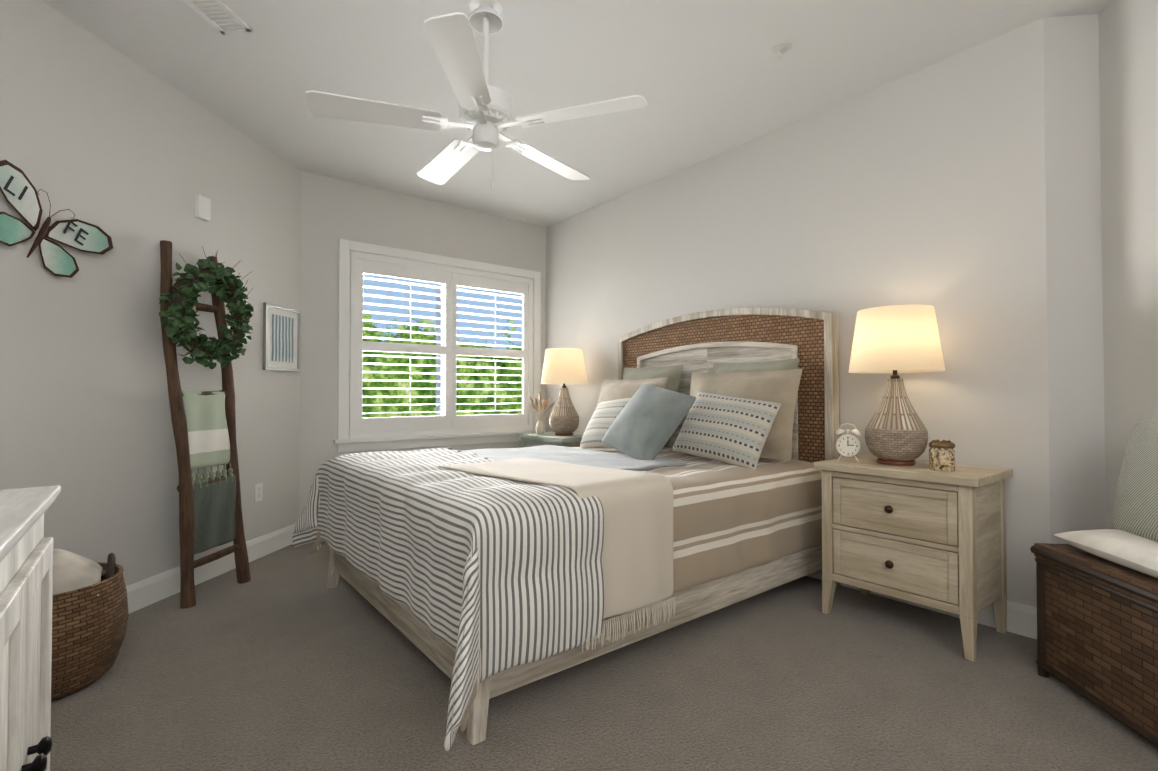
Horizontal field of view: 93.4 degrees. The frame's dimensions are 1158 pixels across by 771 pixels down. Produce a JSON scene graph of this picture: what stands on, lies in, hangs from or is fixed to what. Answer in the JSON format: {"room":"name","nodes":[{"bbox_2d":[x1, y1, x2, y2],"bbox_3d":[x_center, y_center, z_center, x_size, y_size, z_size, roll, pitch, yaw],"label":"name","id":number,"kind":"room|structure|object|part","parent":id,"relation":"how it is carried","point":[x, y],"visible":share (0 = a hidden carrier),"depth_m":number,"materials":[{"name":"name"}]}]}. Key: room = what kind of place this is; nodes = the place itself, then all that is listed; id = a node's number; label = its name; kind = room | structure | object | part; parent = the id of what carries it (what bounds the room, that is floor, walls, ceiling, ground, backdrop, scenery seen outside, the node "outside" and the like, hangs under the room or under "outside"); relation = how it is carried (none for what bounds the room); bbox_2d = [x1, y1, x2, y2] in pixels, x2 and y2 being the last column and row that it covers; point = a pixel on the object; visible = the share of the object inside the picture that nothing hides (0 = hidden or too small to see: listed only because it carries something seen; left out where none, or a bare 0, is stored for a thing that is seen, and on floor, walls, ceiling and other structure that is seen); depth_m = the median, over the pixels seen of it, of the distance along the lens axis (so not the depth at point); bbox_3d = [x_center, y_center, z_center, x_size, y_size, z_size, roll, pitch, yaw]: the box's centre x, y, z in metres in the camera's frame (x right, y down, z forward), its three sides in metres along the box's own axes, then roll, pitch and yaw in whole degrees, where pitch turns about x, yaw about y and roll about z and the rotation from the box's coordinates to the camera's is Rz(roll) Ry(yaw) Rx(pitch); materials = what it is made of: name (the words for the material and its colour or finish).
{"room":"bedroom","nodes":[
{"label":"bedroom","id":0,"kind":"room"},
{"bbox_2d":[0,0,301,585],"bbox_3d":[-2.273,-0.246,2.936,0.160,2.740,2.367,0,-1,7],"label":"wall","id":1,"kind":"structure","parent":0,"point":[131,158],"depth_m":2.66,"materials":[{"name":"white paint"}]},
{"bbox_2d":[0,160,112,277],"bbox_3d":[-2.229,-0.674,2.322,0.045,0.412,0.486,0,-1,7],"label":"art","id":2,"kind":"object","parent":1,"relation":"attached to","point":[19,191],"visible":1,"depth_m":2.28,"materials":[{"name":"teal metal"}]},
{"bbox_2d":[195,195,210,220],"bbox_3d":[-2.155,-1.016,3.127,0.030,0.126,0.084,0,-1,7],"label":"speaker","id":3,"kind":"object","parent":1,"relation":"attached to","point":[202,207],"visible":1,"depth_m":3.11},
{"bbox_2d":[254,483,262,501],"bbox_3d":[-2.108,0.704,3.593,0.008,0.114,0.070,0,-1,7],"label":"electrical outlet plate","id":4,"kind":"object","parent":1,"relation":"attached to","point":[259,492],"visible":1,"depth_m":3.59,"materials":[{"name":"white plastic"}]},
{"bbox_2d":[263,302,300,371],"bbox_3d":[-2.076,-0.326,3.822,0.022,0.450,0.370,0,-1,7],"label":"picture frame","id":5,"kind":"object","parent":1,"relation":"attached to","point":[281,336],"visible":0.94,"depth_m":3.81,"materials":[{"name":"white wood"}]},
{"bbox_2d":[299,171,545,516],"bbox_3d":[-1.208,-0.217,4.812,2.436,2.740,0.160,1,-1,-38],"label":"wall","id":6,"kind":"structure","parent":0,"point":[334,211],"depth_m":4.24,"materials":[{"name":"white paint"}]},
{"bbox_2d":[333,239,540,452],"bbox_3d":[-1.154,-0.299,4.822,1.930,1.645,0.210,1,-1,-38],"label":"window","id":7,"kind":"structure","parent":6,"relation":"in","point":[344,442],"depth_m":4.49,"materials":[{"name":"white wood"}]},
{"bbox_2d":[349,252,532,438],"bbox_3d":[-1.157,-0.312,4.827,1.720,1.470,0.159,1,-1,-38],"label":"window shutters","id":8,"kind":"object","parent":7,"relation":"attached to","point":[448,350],"visible":1,"depth_m":4.73,"materials":[{"name":"white wood"}]},
{"bbox_3d":[-1.194,-0.311,4.873,1.720,1.470,0.040,1,-1,-38],"label":"window sash","id":9,"kind":"part","parent":8,"relation":"part of","materials":[{"name":"white wood"}]},
{"bbox_2d":[42,0,1113,226],"bbox_3d":[0.158,-1.683,1.931,4.332,0.100,6.410,1,-1,-38],"label":"ceiling","id":10,"kind":"structure","parent":0,"point":[707,79],"depth_m":2.79,"materials":[{"name":"white paint"}]},
{"bbox_2d":[183,0,251,33],"bbox_3d":[-1.584,-1.620,2.315,0.150,0.011,0.360,0,-1,7],"label":"ceiling vent","id":11,"kind":"object","parent":10,"relation":"in","point":[220,16],"visible":0.96,"depth_m":2.39,"materials":[{"name":"white metal"}]},
{"bbox_2d":[305,0,647,190],"bbox_3d":[-0.420,-1.226,2.380,1.345,0.795,1.305,1,-1,-38],"label":"ceiling fan","id":12,"kind":"object","parent":10,"relation":"hanging from","point":[485,111],"visible":1,"depth_m":2.23,"materials":[{"name":"white"}]},
{"bbox_2d":[772,45,787,58],"bbox_3d":[0.969,-1.601,2.632,0.072,0.039,0.072,1,-1,-38],"label":"smoke detector","id":13,"kind":"object","parent":10,"relation":"attached to","point":[779,51],"visible":1,"depth_m":2.62,"materials":[{"name":"white plastic"}]},
{"bbox_2d":[50,542,1157,770],"bbox_3d":[0.158,1.157,1.887,4.332,0.100,6.410,1,-1,-38],"label":"floor","id":14,"kind":"structure","parent":0,"point":[284,660],"depth_m":1.93,"materials":[{"name":"carpet"}]},
{"bbox_2d":[0,485,60,770],"bbox_3d":[-1.184,0.660,0.830,0.548,0.860,0.804,1,-1,-38],"label":"base cabinet","id":15,"kind":"object","parent":14,"relation":"on","point":[26,573],"visible":1,"depth_m":1.00,"materials":[{"name":"white wood"}]},
{"bbox_2d":[51,549,128,701],"bbox_3d":[-1.979,0.860,2.014,0.490,0.494,0.490,1,-1,-38],"label":"basket","id":16,"kind":"object","parent":14,"relation":"on","point":[90,614],"visible":0.54,"depth_m":1.97,"materials":[{"name":"brown wicker"}]},
{"bbox_2d":[159,240,253,608],"bbox_3d":[-2.040,0.184,2.981,0.260,1.887,0.620,0,-1,7],"label":"ladder","id":17,"kind":"object","parent":14,"relation":"on","point":[204,432],"visible":1,"depth_m":2.92,"materials":[{"name":"brown wood"}]},
{"bbox_2d":[192,475,235,553],"bbox_3d":[-2.002,0.694,2.967,0.080,0.387,0.370,0,-1,7],"label":"blanket","id":18,"kind":"object","parent":17,"relation":"on","point":[213,497],"depth_m":2.96,"materials":[{"name":"green fabric"}]},
{"bbox_2d":[517,432,582,447],"bbox_3d":[-0.168,0.793,4.788,0.452,0.720,0.696,1,-1,-38],"label":"nightstand","id":19,"kind":"object","parent":14,"relation":"on","point":[545,438],"visible":0.17,"depth_m":4.63,"materials":[{"name":"beige wood"}]},
{"bbox_2d":[530,392,554,433],"bbox_3d":[-0.355,0.242,4.938,0.293,0.384,0.154,1,-1,-38],"label":"flower vase","id":20,"kind":"object","parent":19,"relation":"on","point":[540,428],"visible":1,"depth_m":4.88,"materials":[{"name":"beige ceramic"}]},
{"bbox_2d":[541,348,586,435],"bbox_3d":[-0.130,0.052,4.753,0.406,0.758,0.406,1,-1,-38],"label":"lamp","id":21,"kind":"object","parent":19,"relation":"on","point":[563,366],"visible":1,"depth_m":4.63,"materials":[{"name":"wicker"}]},
{"bbox_3d":[-0.130,-0.164,4.757,0.406,0.300,0.406,1,-1,-38],"label":"lamp shade","id":22,"kind":"part","parent":21,"relation":"part of","materials":[{"name":"beige fabric"}]},
{"bbox_2d":[292,307,840,750],"bbox_3d":[-0.034,0.302,3.015,2.458,1.645,2.130,1,-1,-38],"label":"bed","id":23,"kind":"object","parent":14,"relation":"on","point":[682,484],"visible":1,"depth_m":2.40,"materials":[{"name":"white fabric"}]},
{"bbox_2d":[438,458,672,619],"bbox_3d":[-0.137,0.607,2.356,0.622,0.490,0.922,1,-1,-38],"label":"throw","id":24,"kind":"object","parent":23,"relation":"on","point":[610,530],"depth_m":2.02,"materials":[{"name":"beige fabric"}]},
{"bbox_2d":[310,446,821,731],"bbox_3d":[-0.044,0.718,3.013,2.278,0.600,1.962,1,-1,-38],"label":"comforter","id":25,"kind":"object","parent":23,"relation":"on","point":[551,585],"depth_m":2.09,"materials":[{"name":"white fabric"}]},
{"bbox_2d":[601,382,695,459],"bbox_3d":[0.393,0.207,3.176,0.356,0.490,0.606,1,-1,-38],"label":"pillow","id":26,"kind":"object","parent":23,"relation":"on","point":[646,423],"depth_m":3.07,"materials":[{"name":"blue fabric"}]},
{"bbox_3d":[0.894,0.314,3.754,0.085,1.645,1.770,1,-1,-38],"label":"headboard","id":27,"kind":"part","parent":23,"relation":"part of","materials":[{"name":"brown wicker"}]},
{"bbox_2d":[814,456,1012,661],"bbox_3d":[1.562,0.748,2.580,0.472,0.740,0.686,1,-1,-38],"label":"nightstand","id":28,"kind":"object","parent":14,"relation":"on","point":[920,532],"visible":1,"depth_m":2.41,"materials":[{"name":"beige wood"}]},
{"bbox_2d":[835,423,860,461],"bbox_3d":[1.349,0.285,2.738,0.116,0.192,0.048,0,-1,24],"label":"alarm clock","id":29,"kind":"object","parent":28,"relation":"on","point":[847,445],"visible":1,"depth_m":2.72,"materials":[{"name":"white metal"}]},
{"bbox_2d":[848,305,944,465],"bbox_3d":[1.533,-0.001,2.646,0.406,0.758,0.406,1,-1,-38],"label":"lamp","id":30,"kind":"object","parent":28,"relation":"on","point":[894,339],"visible":1,"depth_m":2.53,"materials":[{"name":"fabric"}]},
{"bbox_3d":[1.533,-0.217,2.649,0.406,0.300,0.406,1,-1,-38],"label":"lamp shade","id":31,"kind":"part","parent":30,"relation":"part of","materials":[{"name":"beige fabric"}]},
{"bbox_2d":[929,439,954,470],"bbox_3d":[1.610,0.308,2.422,0.098,0.133,0.098,1,-1,-38],"label":"shell jar","id":32,"kind":"object","parent":28,"relation":"on","point":[942,455],"visible":1,"depth_m":2.38,"materials":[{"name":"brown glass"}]},
{"bbox_2d":[1030,419,1157,746],"bbox_3d":[1.929,0.596,1.599,0.476,1.014,1.016,0,-1,7],"label":"chest","id":33,"kind":"object","parent":14,"relation":"on","point":[1097,617],"visible":1,"depth_m":1.86,"materials":[{"name":"brown wicker"}]},
{"bbox_2d":[1054,529,1157,577],"bbox_3d":[1.929,0.550,1.599,0.410,0.097,0.920,0,-1,7],"label":"cushion","id":34,"kind":"object","parent":33,"relation":"on","point":[1127,553],"depth_m":1.84,"materials":[{"name":"white fabric"}]},
{"bbox_2d":[1112,419,1157,541],"bbox_3d":[2.050,0.336,1.830,0.246,0.516,0.534,0,-1,7],"label":"pillow","id":35,"kind":"object","parent":33,"relation":"on","point":[1135,510],"depth_m":1.92,"materials":[{"name":"beige fabric"}]},
{"bbox_2d":[546,18,1049,607],"bbox_3d":[0.875,-0.230,4.009,0.160,2.740,4.000,1,-1,-38],"label":"wall","id":36,"kind":"structure","parent":0,"point":[924,186],"depth_m":2.90,"materials":[{"name":"white paint"}]},
{"bbox_2d":[126,523,1036,638],"bbox_3d":[0.132,1.039,1.868,3.946,0.135,6.090,1,-1,-38],"label":"baseboard","id":37,"kind":"structure","parent":36,"relation":"attached to","point":[1022,619],"depth_m":2.86,"materials":[{"name":"white wood"}]},
{"bbox_2d":[1043,14,1105,543],"bbox_3d":[2.228,-0.254,2.473,0.382,2.740,0.222,1,-1,-38],"label":"wall","id":38,"kind":"structure","parent":0,"point":[1074,292],"depth_m":2.38,"materials":[{"name":"white paint"}]},
{"bbox_2d":[1098,0,1157,528],"bbox_3d":[2.181,-0.278,0.931,0.160,2.740,3.187,0,-1,7],"label":"wall","id":39,"kind":"structure","parent":0,"point":[1128,62],"depth_m":2.24,"materials":[{"name":"white paint"}]},
{"label":"outside","id":40,"kind":"structure","parent":0,"visible":0},
{"bbox_2d":[362,274,521,417],"bbox_3d":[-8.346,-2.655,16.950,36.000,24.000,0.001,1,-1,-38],"label":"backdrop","id":41,"kind":"structure","parent":40,"point":[395,384],"depth_m":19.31,"materials":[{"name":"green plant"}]},
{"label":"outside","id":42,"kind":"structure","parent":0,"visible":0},
{"bbox_2d":[436,283,440,415],"bbox_3d":[-1.623,-0.320,6.499,0.120,5.000,0.120,1,-1,-38],"label":"post","id":43,"kind":"object","parent":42,"point":[438,361],"depth_m":6.45,"materials":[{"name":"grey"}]}
]}

